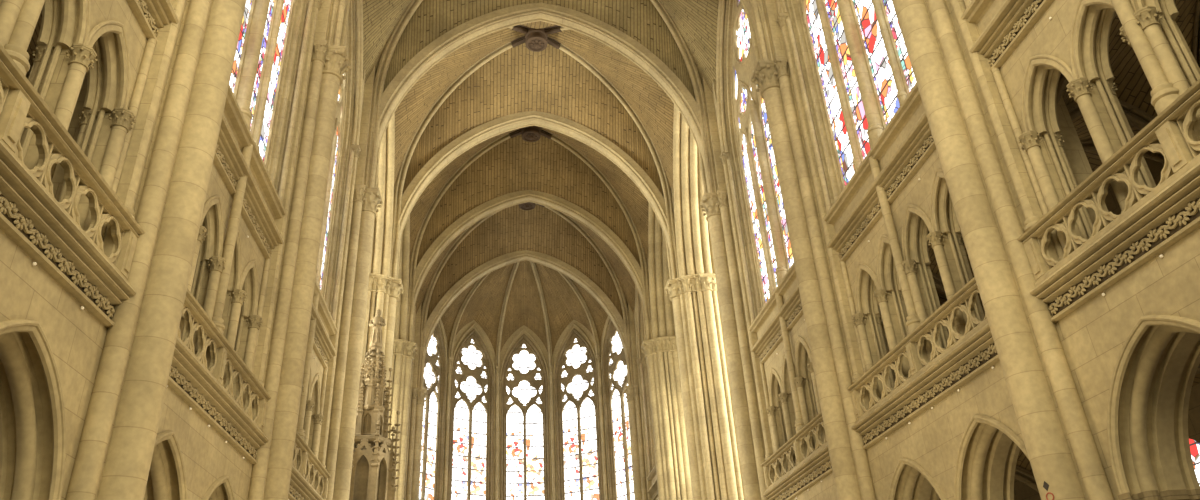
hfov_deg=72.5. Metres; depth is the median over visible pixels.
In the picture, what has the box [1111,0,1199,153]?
shaft
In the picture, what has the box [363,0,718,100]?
ceiling
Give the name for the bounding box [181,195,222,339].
arch
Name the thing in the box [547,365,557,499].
shaft
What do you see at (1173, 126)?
balustrade
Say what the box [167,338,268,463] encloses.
crown molding
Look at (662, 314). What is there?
arch
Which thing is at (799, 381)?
column
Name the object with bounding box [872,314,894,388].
column
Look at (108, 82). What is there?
arch
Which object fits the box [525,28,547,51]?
boss
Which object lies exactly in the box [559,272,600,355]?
rib
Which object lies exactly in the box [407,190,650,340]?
arch
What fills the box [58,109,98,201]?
column
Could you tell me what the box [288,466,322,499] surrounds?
crown molding
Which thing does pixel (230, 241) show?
shaft
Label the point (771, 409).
column
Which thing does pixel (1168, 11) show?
arch
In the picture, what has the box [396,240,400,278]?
rib
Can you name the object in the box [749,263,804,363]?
crown molding
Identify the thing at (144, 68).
shaft
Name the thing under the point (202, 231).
column
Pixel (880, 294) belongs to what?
column
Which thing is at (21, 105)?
balustrade
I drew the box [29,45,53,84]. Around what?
column
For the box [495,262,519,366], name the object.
rib
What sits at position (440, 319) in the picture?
wall
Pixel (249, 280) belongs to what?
arch
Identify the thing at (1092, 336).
wall
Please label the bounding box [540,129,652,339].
rib
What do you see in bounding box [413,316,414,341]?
rib
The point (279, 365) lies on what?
pier
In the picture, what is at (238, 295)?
column
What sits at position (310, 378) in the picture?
arch
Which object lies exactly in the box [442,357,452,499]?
shaft
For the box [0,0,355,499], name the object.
wall
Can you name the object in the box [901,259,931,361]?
column
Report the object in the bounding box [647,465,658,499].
crown molding
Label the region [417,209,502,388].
rib
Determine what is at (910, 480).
arch
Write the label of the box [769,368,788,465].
arch
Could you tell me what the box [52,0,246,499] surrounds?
pier
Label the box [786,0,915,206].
window
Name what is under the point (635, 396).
pier
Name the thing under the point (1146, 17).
column
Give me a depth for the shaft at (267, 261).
20.37 m
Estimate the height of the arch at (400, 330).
9.613 m
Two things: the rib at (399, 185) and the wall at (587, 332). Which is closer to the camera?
the rib at (399, 185)
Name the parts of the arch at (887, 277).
arch moulding, hood mould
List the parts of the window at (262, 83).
glass, jamb moulding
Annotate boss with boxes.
[519,202,534,209]
[521,126,540,141]
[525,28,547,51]
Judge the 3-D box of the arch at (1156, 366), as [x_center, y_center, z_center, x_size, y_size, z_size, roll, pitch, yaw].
[8.434,3.538,10.376,1.170,5.895,3.240,0,-28,-7]
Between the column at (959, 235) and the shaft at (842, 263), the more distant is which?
the shaft at (842, 263)
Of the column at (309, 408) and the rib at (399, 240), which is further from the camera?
the rib at (399, 240)
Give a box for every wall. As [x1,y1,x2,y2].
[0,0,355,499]
[438,319,447,499]
[453,320,495,499]
[499,325,548,375]
[553,320,595,487]
[600,316,610,499]
[723,0,1199,499]
[946,157,1199,499]
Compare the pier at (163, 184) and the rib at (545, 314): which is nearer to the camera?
the pier at (163, 184)
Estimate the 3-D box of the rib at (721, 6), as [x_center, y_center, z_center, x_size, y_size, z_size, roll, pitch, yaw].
[5.410,-8.582,33.047,0.239,6.952,6.830,0,-28,-7]
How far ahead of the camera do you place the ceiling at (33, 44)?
13.90 m
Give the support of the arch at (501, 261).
on the pier at (635, 396)
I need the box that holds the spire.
[349,342,395,499]
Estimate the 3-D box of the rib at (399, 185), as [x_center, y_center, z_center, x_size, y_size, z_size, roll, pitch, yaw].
[-6.690,-4.943,40.916,8.025,12.630,0.480,-13,-30,18]
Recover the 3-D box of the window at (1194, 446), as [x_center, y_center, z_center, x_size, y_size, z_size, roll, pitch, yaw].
[12.975,5.799,17.002,0.001,3.900,1.800,0,-28,-7]
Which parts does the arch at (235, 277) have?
arch moulding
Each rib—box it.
[327,0,345,45]
[340,0,349,45]
[351,0,362,144]
[364,0,422,187]
[374,25,529,187]
[389,36,525,278]
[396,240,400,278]
[406,128,521,341]
[412,305,414,341]
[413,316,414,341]
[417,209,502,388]
[448,273,489,357]
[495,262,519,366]
[530,261,552,365]
[535,203,633,385]
[539,127,671,278]
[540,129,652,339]
[543,25,707,191]
[547,36,678,278]
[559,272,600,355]
[635,286,640,358]
[642,306,646,339]
[650,0,716,192]
[716,0,728,152]
[748,16,761,64]
[752,0,773,60]
[776,0,787,13]
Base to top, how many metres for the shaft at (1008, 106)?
4.500 m
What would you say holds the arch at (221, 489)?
attached to the wall at (76, 338)
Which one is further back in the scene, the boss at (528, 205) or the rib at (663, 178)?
the boss at (528, 205)
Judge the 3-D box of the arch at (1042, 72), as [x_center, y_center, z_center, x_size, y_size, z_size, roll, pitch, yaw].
[8.125,-1.716,13.836,0.595,4.001,1.520,0,-28,-7]
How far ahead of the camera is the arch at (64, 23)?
11.59 m
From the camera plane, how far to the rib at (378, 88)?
34.48 m
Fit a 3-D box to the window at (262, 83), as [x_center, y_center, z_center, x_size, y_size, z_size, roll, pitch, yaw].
[-8.791,-8.982,22.345,0.536,14.521,6.600,0,-28,-7]
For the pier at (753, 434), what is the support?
on the floor
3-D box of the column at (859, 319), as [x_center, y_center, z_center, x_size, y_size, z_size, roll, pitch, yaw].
[6.946,2.987,21.106,0.361,2.850,0.367,0,-28,-7]
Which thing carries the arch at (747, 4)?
on the pier at (835, 355)
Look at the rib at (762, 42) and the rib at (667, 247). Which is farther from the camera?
the rib at (667, 247)
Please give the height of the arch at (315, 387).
4.001 m
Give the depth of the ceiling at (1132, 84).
16.47 m
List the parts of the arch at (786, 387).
arch moulding, hood mould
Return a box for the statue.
[369,309,385,344]
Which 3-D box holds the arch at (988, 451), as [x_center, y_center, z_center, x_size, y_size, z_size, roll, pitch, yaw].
[7.921,5.789,14.516,1.170,5.895,3.240,0,-28,-7]
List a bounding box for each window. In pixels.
[229,0,308,192]
[315,0,355,314]
[419,320,447,499]
[447,323,495,499]
[499,328,550,499]
[553,323,603,499]
[601,318,633,499]
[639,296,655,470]
[723,0,793,317]
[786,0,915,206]
[1189,439,1199,484]
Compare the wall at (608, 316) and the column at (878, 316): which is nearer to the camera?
the column at (878, 316)
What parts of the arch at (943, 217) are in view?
hood mould, arch moulding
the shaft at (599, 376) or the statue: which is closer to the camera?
the statue
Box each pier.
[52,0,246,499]
[248,0,350,499]
[318,66,382,499]
[360,187,403,398]
[388,261,417,499]
[404,305,427,499]
[623,303,651,499]
[641,258,692,499]
[665,188,744,499]
[699,77,774,499]
[751,0,895,499]
[892,0,1198,499]
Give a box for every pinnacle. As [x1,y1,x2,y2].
[378,368,392,499]
[390,411,400,499]
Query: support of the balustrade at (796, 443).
on the crown molding at (818, 466)
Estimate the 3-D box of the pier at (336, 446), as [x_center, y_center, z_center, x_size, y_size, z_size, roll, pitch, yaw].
[-9.643,1.128,30.482,2.470,31.000,2.110,0,-28,-7]
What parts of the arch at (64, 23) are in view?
arch moulding, hood mould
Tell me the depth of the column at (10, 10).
9.81 m
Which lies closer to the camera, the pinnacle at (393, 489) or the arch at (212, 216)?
the arch at (212, 216)
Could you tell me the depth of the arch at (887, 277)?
20.48 m
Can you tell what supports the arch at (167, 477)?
attached to the wall at (76, 338)
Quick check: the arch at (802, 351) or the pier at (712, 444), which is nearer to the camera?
the arch at (802, 351)
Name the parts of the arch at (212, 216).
arch moulding, hood mould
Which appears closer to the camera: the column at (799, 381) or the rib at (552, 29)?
the column at (799, 381)
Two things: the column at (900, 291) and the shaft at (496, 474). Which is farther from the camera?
the shaft at (496, 474)
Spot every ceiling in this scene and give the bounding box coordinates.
[27,12,41,65]
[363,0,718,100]
[394,21,673,197]
[409,128,648,266]
[415,204,634,319]
[441,260,607,355]
[928,0,1199,499]
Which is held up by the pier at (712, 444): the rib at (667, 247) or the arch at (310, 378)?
the rib at (667, 247)
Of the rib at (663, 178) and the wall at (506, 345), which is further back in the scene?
the wall at (506, 345)
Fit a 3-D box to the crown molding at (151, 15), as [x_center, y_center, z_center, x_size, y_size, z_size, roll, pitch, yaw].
[-7.430,-5.601,11.515,0.840,1.856,6.400,0,-28,-7]
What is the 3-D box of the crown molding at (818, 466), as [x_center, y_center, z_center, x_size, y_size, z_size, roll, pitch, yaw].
[6.072,6.928,24.694,0.350,0.746,6.840,0,-28,-7]
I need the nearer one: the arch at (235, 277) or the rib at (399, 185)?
the arch at (235, 277)
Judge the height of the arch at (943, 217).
4.001 m
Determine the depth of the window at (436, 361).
55.29 m
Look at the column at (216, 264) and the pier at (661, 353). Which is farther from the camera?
the pier at (661, 353)
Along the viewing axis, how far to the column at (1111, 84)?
13.20 m
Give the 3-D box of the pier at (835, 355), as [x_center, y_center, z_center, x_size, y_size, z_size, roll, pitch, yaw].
[6.442,-2.584,25.333,2.470,31.000,2.110,0,-28,-7]
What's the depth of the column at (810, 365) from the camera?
24.48 m
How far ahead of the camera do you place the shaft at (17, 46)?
9.87 m
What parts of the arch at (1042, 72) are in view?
hood mould, arch moulding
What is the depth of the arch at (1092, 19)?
13.49 m
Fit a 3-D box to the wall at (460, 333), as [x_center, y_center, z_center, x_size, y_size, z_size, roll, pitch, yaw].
[-8.984,16.586,55.341,4.086,27.200,0.900,17,-34,-33]
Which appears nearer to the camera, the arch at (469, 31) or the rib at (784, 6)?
the rib at (784, 6)
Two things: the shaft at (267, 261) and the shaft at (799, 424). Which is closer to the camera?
the shaft at (267, 261)
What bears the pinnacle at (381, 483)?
on the floor
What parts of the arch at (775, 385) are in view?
hood mould, arch moulding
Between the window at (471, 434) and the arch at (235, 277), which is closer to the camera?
the arch at (235, 277)
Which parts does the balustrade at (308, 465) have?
quatrefoil panel, quatrefoil panel, post, quatrefoil panel, quatrefoil panel, rail, quatrefoil panel, quatrefoil panel, post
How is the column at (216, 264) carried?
attached to the wall at (76, 338)
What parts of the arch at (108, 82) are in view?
arch moulding, hood mould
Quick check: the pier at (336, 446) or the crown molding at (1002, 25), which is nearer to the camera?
the crown molding at (1002, 25)
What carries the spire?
on the floor
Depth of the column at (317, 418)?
26.59 m
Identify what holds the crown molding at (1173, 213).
attached to the wall at (1092, 336)
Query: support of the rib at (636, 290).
attached to the ceiling at (540, 229)
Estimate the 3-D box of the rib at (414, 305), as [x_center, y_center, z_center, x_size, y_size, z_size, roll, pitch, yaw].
[-8.007,0.843,51.554,8.025,12.630,0.480,16,-34,-31]
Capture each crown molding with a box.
[0,141,135,327]
[126,0,178,42]
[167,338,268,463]
[213,84,286,258]
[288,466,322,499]
[310,280,337,367]
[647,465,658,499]
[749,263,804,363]
[763,445,831,499]
[823,83,935,261]
[851,323,999,448]
[960,0,1053,70]
[1030,162,1199,322]
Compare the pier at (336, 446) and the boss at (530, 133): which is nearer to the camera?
the pier at (336, 446)
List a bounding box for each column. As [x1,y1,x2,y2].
[0,0,23,46]
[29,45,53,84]
[37,43,97,180]
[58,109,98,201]
[83,107,135,229]
[179,225,207,336]
[195,256,225,354]
[223,289,246,385]
[243,315,262,407]
[303,400,315,444]
[311,414,323,456]
[766,406,781,474]
[778,393,795,462]
[794,377,813,448]
[807,362,824,441]
[852,313,880,398]
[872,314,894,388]
[873,289,904,376]
[895,290,907,321]
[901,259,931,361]
[926,231,965,334]
[951,233,983,320]
[1018,130,1065,251]
[1049,133,1092,231]
[1066,77,1127,213]
[1101,80,1155,186]
[1120,26,1151,87]
[1133,6,1199,140]
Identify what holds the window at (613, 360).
in the wall at (608, 316)
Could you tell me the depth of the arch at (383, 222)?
39.96 m
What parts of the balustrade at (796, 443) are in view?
post, quatrefoil panel, quatrefoil panel, quatrefoil panel, rail, quatrefoil panel, post, quatrefoil panel, quatrefoil panel, quatrefoil panel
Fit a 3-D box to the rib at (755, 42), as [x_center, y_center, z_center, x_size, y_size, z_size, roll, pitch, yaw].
[1.573,-10.516,31.437,8.025,12.630,0.480,-13,-30,18]
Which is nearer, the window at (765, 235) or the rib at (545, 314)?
the window at (765, 235)
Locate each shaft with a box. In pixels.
[4,0,44,75]
[101,38,156,239]
[206,144,252,368]
[251,258,270,372]
[296,293,318,460]
[317,368,327,457]
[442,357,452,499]
[493,366,500,499]
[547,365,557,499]
[596,355,609,499]
[760,363,774,452]
[775,293,806,454]
[840,261,869,399]
[867,153,928,360]
[991,67,1063,260]
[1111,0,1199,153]
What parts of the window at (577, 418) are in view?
hood mould, glass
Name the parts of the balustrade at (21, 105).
quatrefoil panel, post, quatrefoil panel, quatrefoil panel, quatrefoil panel, quatrefoil panel, post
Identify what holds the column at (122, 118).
attached to the wall at (76, 338)
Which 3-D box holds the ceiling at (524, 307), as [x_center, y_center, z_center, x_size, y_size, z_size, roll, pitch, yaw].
[-5.527,3.966,60.210,14.875,7.850,5.445,0,-28,-7]
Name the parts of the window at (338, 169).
glass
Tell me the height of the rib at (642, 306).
12.630 m
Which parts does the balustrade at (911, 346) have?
post, quatrefoil panel, quatrefoil panel, quatrefoil panel, quatrefoil panel, post, quatrefoil panel, quatrefoil panel, quatrefoil panel, quatrefoil panel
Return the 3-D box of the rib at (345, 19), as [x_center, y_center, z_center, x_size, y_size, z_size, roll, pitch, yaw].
[-5.411,-10.556,30.594,8.025,12.630,0.480,16,-34,-31]
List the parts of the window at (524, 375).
hood mould, glass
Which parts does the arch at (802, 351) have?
hood mould, arch moulding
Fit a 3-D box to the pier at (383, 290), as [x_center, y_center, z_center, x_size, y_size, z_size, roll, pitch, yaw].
[-10.773,4.770,37.146,3.187,31.000,1.867,1,-29,-9]
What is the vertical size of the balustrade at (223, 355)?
1.005 m
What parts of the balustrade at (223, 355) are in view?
quatrefoil panel, quatrefoil panel, quatrefoil panel, post, quatrefoil panel, quatrefoil panel, quatrefoil panel, quatrefoil panel, post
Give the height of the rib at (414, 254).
12.630 m
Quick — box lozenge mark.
[1043,481,1048,490]
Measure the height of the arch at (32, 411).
5.895 m
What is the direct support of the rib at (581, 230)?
attached to the ceiling at (540, 229)
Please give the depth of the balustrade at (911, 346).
17.90 m
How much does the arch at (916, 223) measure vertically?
4.001 m
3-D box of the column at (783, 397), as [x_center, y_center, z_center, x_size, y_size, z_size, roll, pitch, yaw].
[6.236,6.103,26.835,0.361,2.850,0.367,0,-28,-7]
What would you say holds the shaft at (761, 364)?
attached to the pier at (753, 434)
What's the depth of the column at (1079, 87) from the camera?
13.06 m
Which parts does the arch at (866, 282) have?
hood mould, arch moulding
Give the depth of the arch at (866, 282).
21.74 m
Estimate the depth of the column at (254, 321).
19.57 m
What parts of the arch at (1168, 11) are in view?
hood mould, arch moulding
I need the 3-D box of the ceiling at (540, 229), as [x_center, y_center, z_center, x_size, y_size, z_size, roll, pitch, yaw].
[-4.721,1.783,53.636,15.300,12.600,8.000,0,-28,-7]
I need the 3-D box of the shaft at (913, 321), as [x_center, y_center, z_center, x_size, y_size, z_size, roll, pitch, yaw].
[7.040,0.179,19.324,0.391,6.000,0.382,0,-28,-7]
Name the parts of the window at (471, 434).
glass, hood mould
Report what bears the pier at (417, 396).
on the floor
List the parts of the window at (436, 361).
glass, jamb moulding, hood mould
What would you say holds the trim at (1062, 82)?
attached to the wall at (1092, 336)
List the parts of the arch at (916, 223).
hood mould, arch moulding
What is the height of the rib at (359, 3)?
6.952 m
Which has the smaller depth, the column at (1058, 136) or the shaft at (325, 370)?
the column at (1058, 136)
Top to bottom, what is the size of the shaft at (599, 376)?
22.900 m
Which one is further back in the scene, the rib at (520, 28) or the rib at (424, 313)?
the rib at (424, 313)
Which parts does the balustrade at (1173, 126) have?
post, quatrefoil panel, quatrefoil panel, quatrefoil panel, quatrefoil panel, post, quatrefoil panel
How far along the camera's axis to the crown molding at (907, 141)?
20.04 m
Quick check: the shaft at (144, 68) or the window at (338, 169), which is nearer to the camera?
the shaft at (144, 68)
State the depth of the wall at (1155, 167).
18.13 m
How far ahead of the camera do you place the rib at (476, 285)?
59.45 m
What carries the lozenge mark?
attached to the pier at (993, 196)
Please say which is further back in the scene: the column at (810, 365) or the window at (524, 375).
the window at (524, 375)
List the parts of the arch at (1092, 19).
hood mould, arch moulding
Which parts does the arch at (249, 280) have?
arch moulding, hood mould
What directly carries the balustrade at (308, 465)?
on the crown molding at (299, 489)
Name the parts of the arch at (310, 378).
arch moulding, hood mould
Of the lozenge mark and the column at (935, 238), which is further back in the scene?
the column at (935, 238)
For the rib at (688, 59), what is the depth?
36.28 m
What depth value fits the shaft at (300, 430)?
24.53 m
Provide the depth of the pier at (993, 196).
14.64 m
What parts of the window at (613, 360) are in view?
hood mould, jamb moulding, glass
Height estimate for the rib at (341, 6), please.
12.630 m
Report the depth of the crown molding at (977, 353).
17.25 m
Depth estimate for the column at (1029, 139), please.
14.36 m
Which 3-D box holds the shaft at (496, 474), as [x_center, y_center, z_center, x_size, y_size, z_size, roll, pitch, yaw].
[-6.951,18.714,54.977,0.701,22.900,0.414,8,-30,-20]
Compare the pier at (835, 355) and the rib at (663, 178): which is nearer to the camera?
the pier at (835, 355)
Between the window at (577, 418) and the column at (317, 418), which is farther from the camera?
the window at (577, 418)
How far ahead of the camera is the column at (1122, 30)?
12.35 m
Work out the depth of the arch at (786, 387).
27.51 m
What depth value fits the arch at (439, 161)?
43.66 m
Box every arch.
[0,320,65,499]
[20,0,90,160]
[77,20,129,206]
[144,431,187,499]
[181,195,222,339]
[202,475,234,499]
[222,230,241,291]
[235,260,257,353]
[307,367,311,399]
[311,373,319,415]
[327,0,774,60]
[364,3,717,192]
[370,112,394,275]
[391,111,676,276]
[394,215,409,339]
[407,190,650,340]
[417,250,633,388]
[648,204,675,337]
[673,104,714,276]
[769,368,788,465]
[781,352,795,418]
[795,336,822,440]
[855,262,891,387]
[877,235,909,366]
[888,458,945,499]
[902,204,946,348]
[930,169,980,319]
[954,415,1028,499]
[1021,54,1091,238]
[1070,0,1153,195]
[1107,315,1199,499]
[1130,0,1199,85]
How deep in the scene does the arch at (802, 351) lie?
26.18 m
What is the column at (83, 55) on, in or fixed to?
attached to the wall at (76, 338)
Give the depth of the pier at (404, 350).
44.35 m
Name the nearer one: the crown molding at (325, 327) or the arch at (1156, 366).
the arch at (1156, 366)
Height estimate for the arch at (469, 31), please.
10.397 m
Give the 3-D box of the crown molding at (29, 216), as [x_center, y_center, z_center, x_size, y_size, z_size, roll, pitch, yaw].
[-6.643,-0.754,8.977,0.350,0.746,6.840,0,-28,-7]
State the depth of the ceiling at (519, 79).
43.48 m
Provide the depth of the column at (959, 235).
17.59 m
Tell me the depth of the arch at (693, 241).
41.73 m
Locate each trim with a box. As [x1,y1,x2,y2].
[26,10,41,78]
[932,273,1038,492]
[1056,0,1199,103]
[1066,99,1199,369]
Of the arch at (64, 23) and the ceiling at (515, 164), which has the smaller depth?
the arch at (64, 23)
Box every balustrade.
[0,44,144,283]
[177,288,270,433]
[292,431,330,499]
[761,412,826,491]
[847,277,987,423]
[1017,79,1199,286]
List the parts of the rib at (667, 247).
rib moulding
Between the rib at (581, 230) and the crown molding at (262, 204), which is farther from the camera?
the rib at (581, 230)
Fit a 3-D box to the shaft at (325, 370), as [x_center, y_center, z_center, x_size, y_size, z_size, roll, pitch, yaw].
[-9.224,6.015,26.823,0.232,4.500,0.232,0,-28,-7]

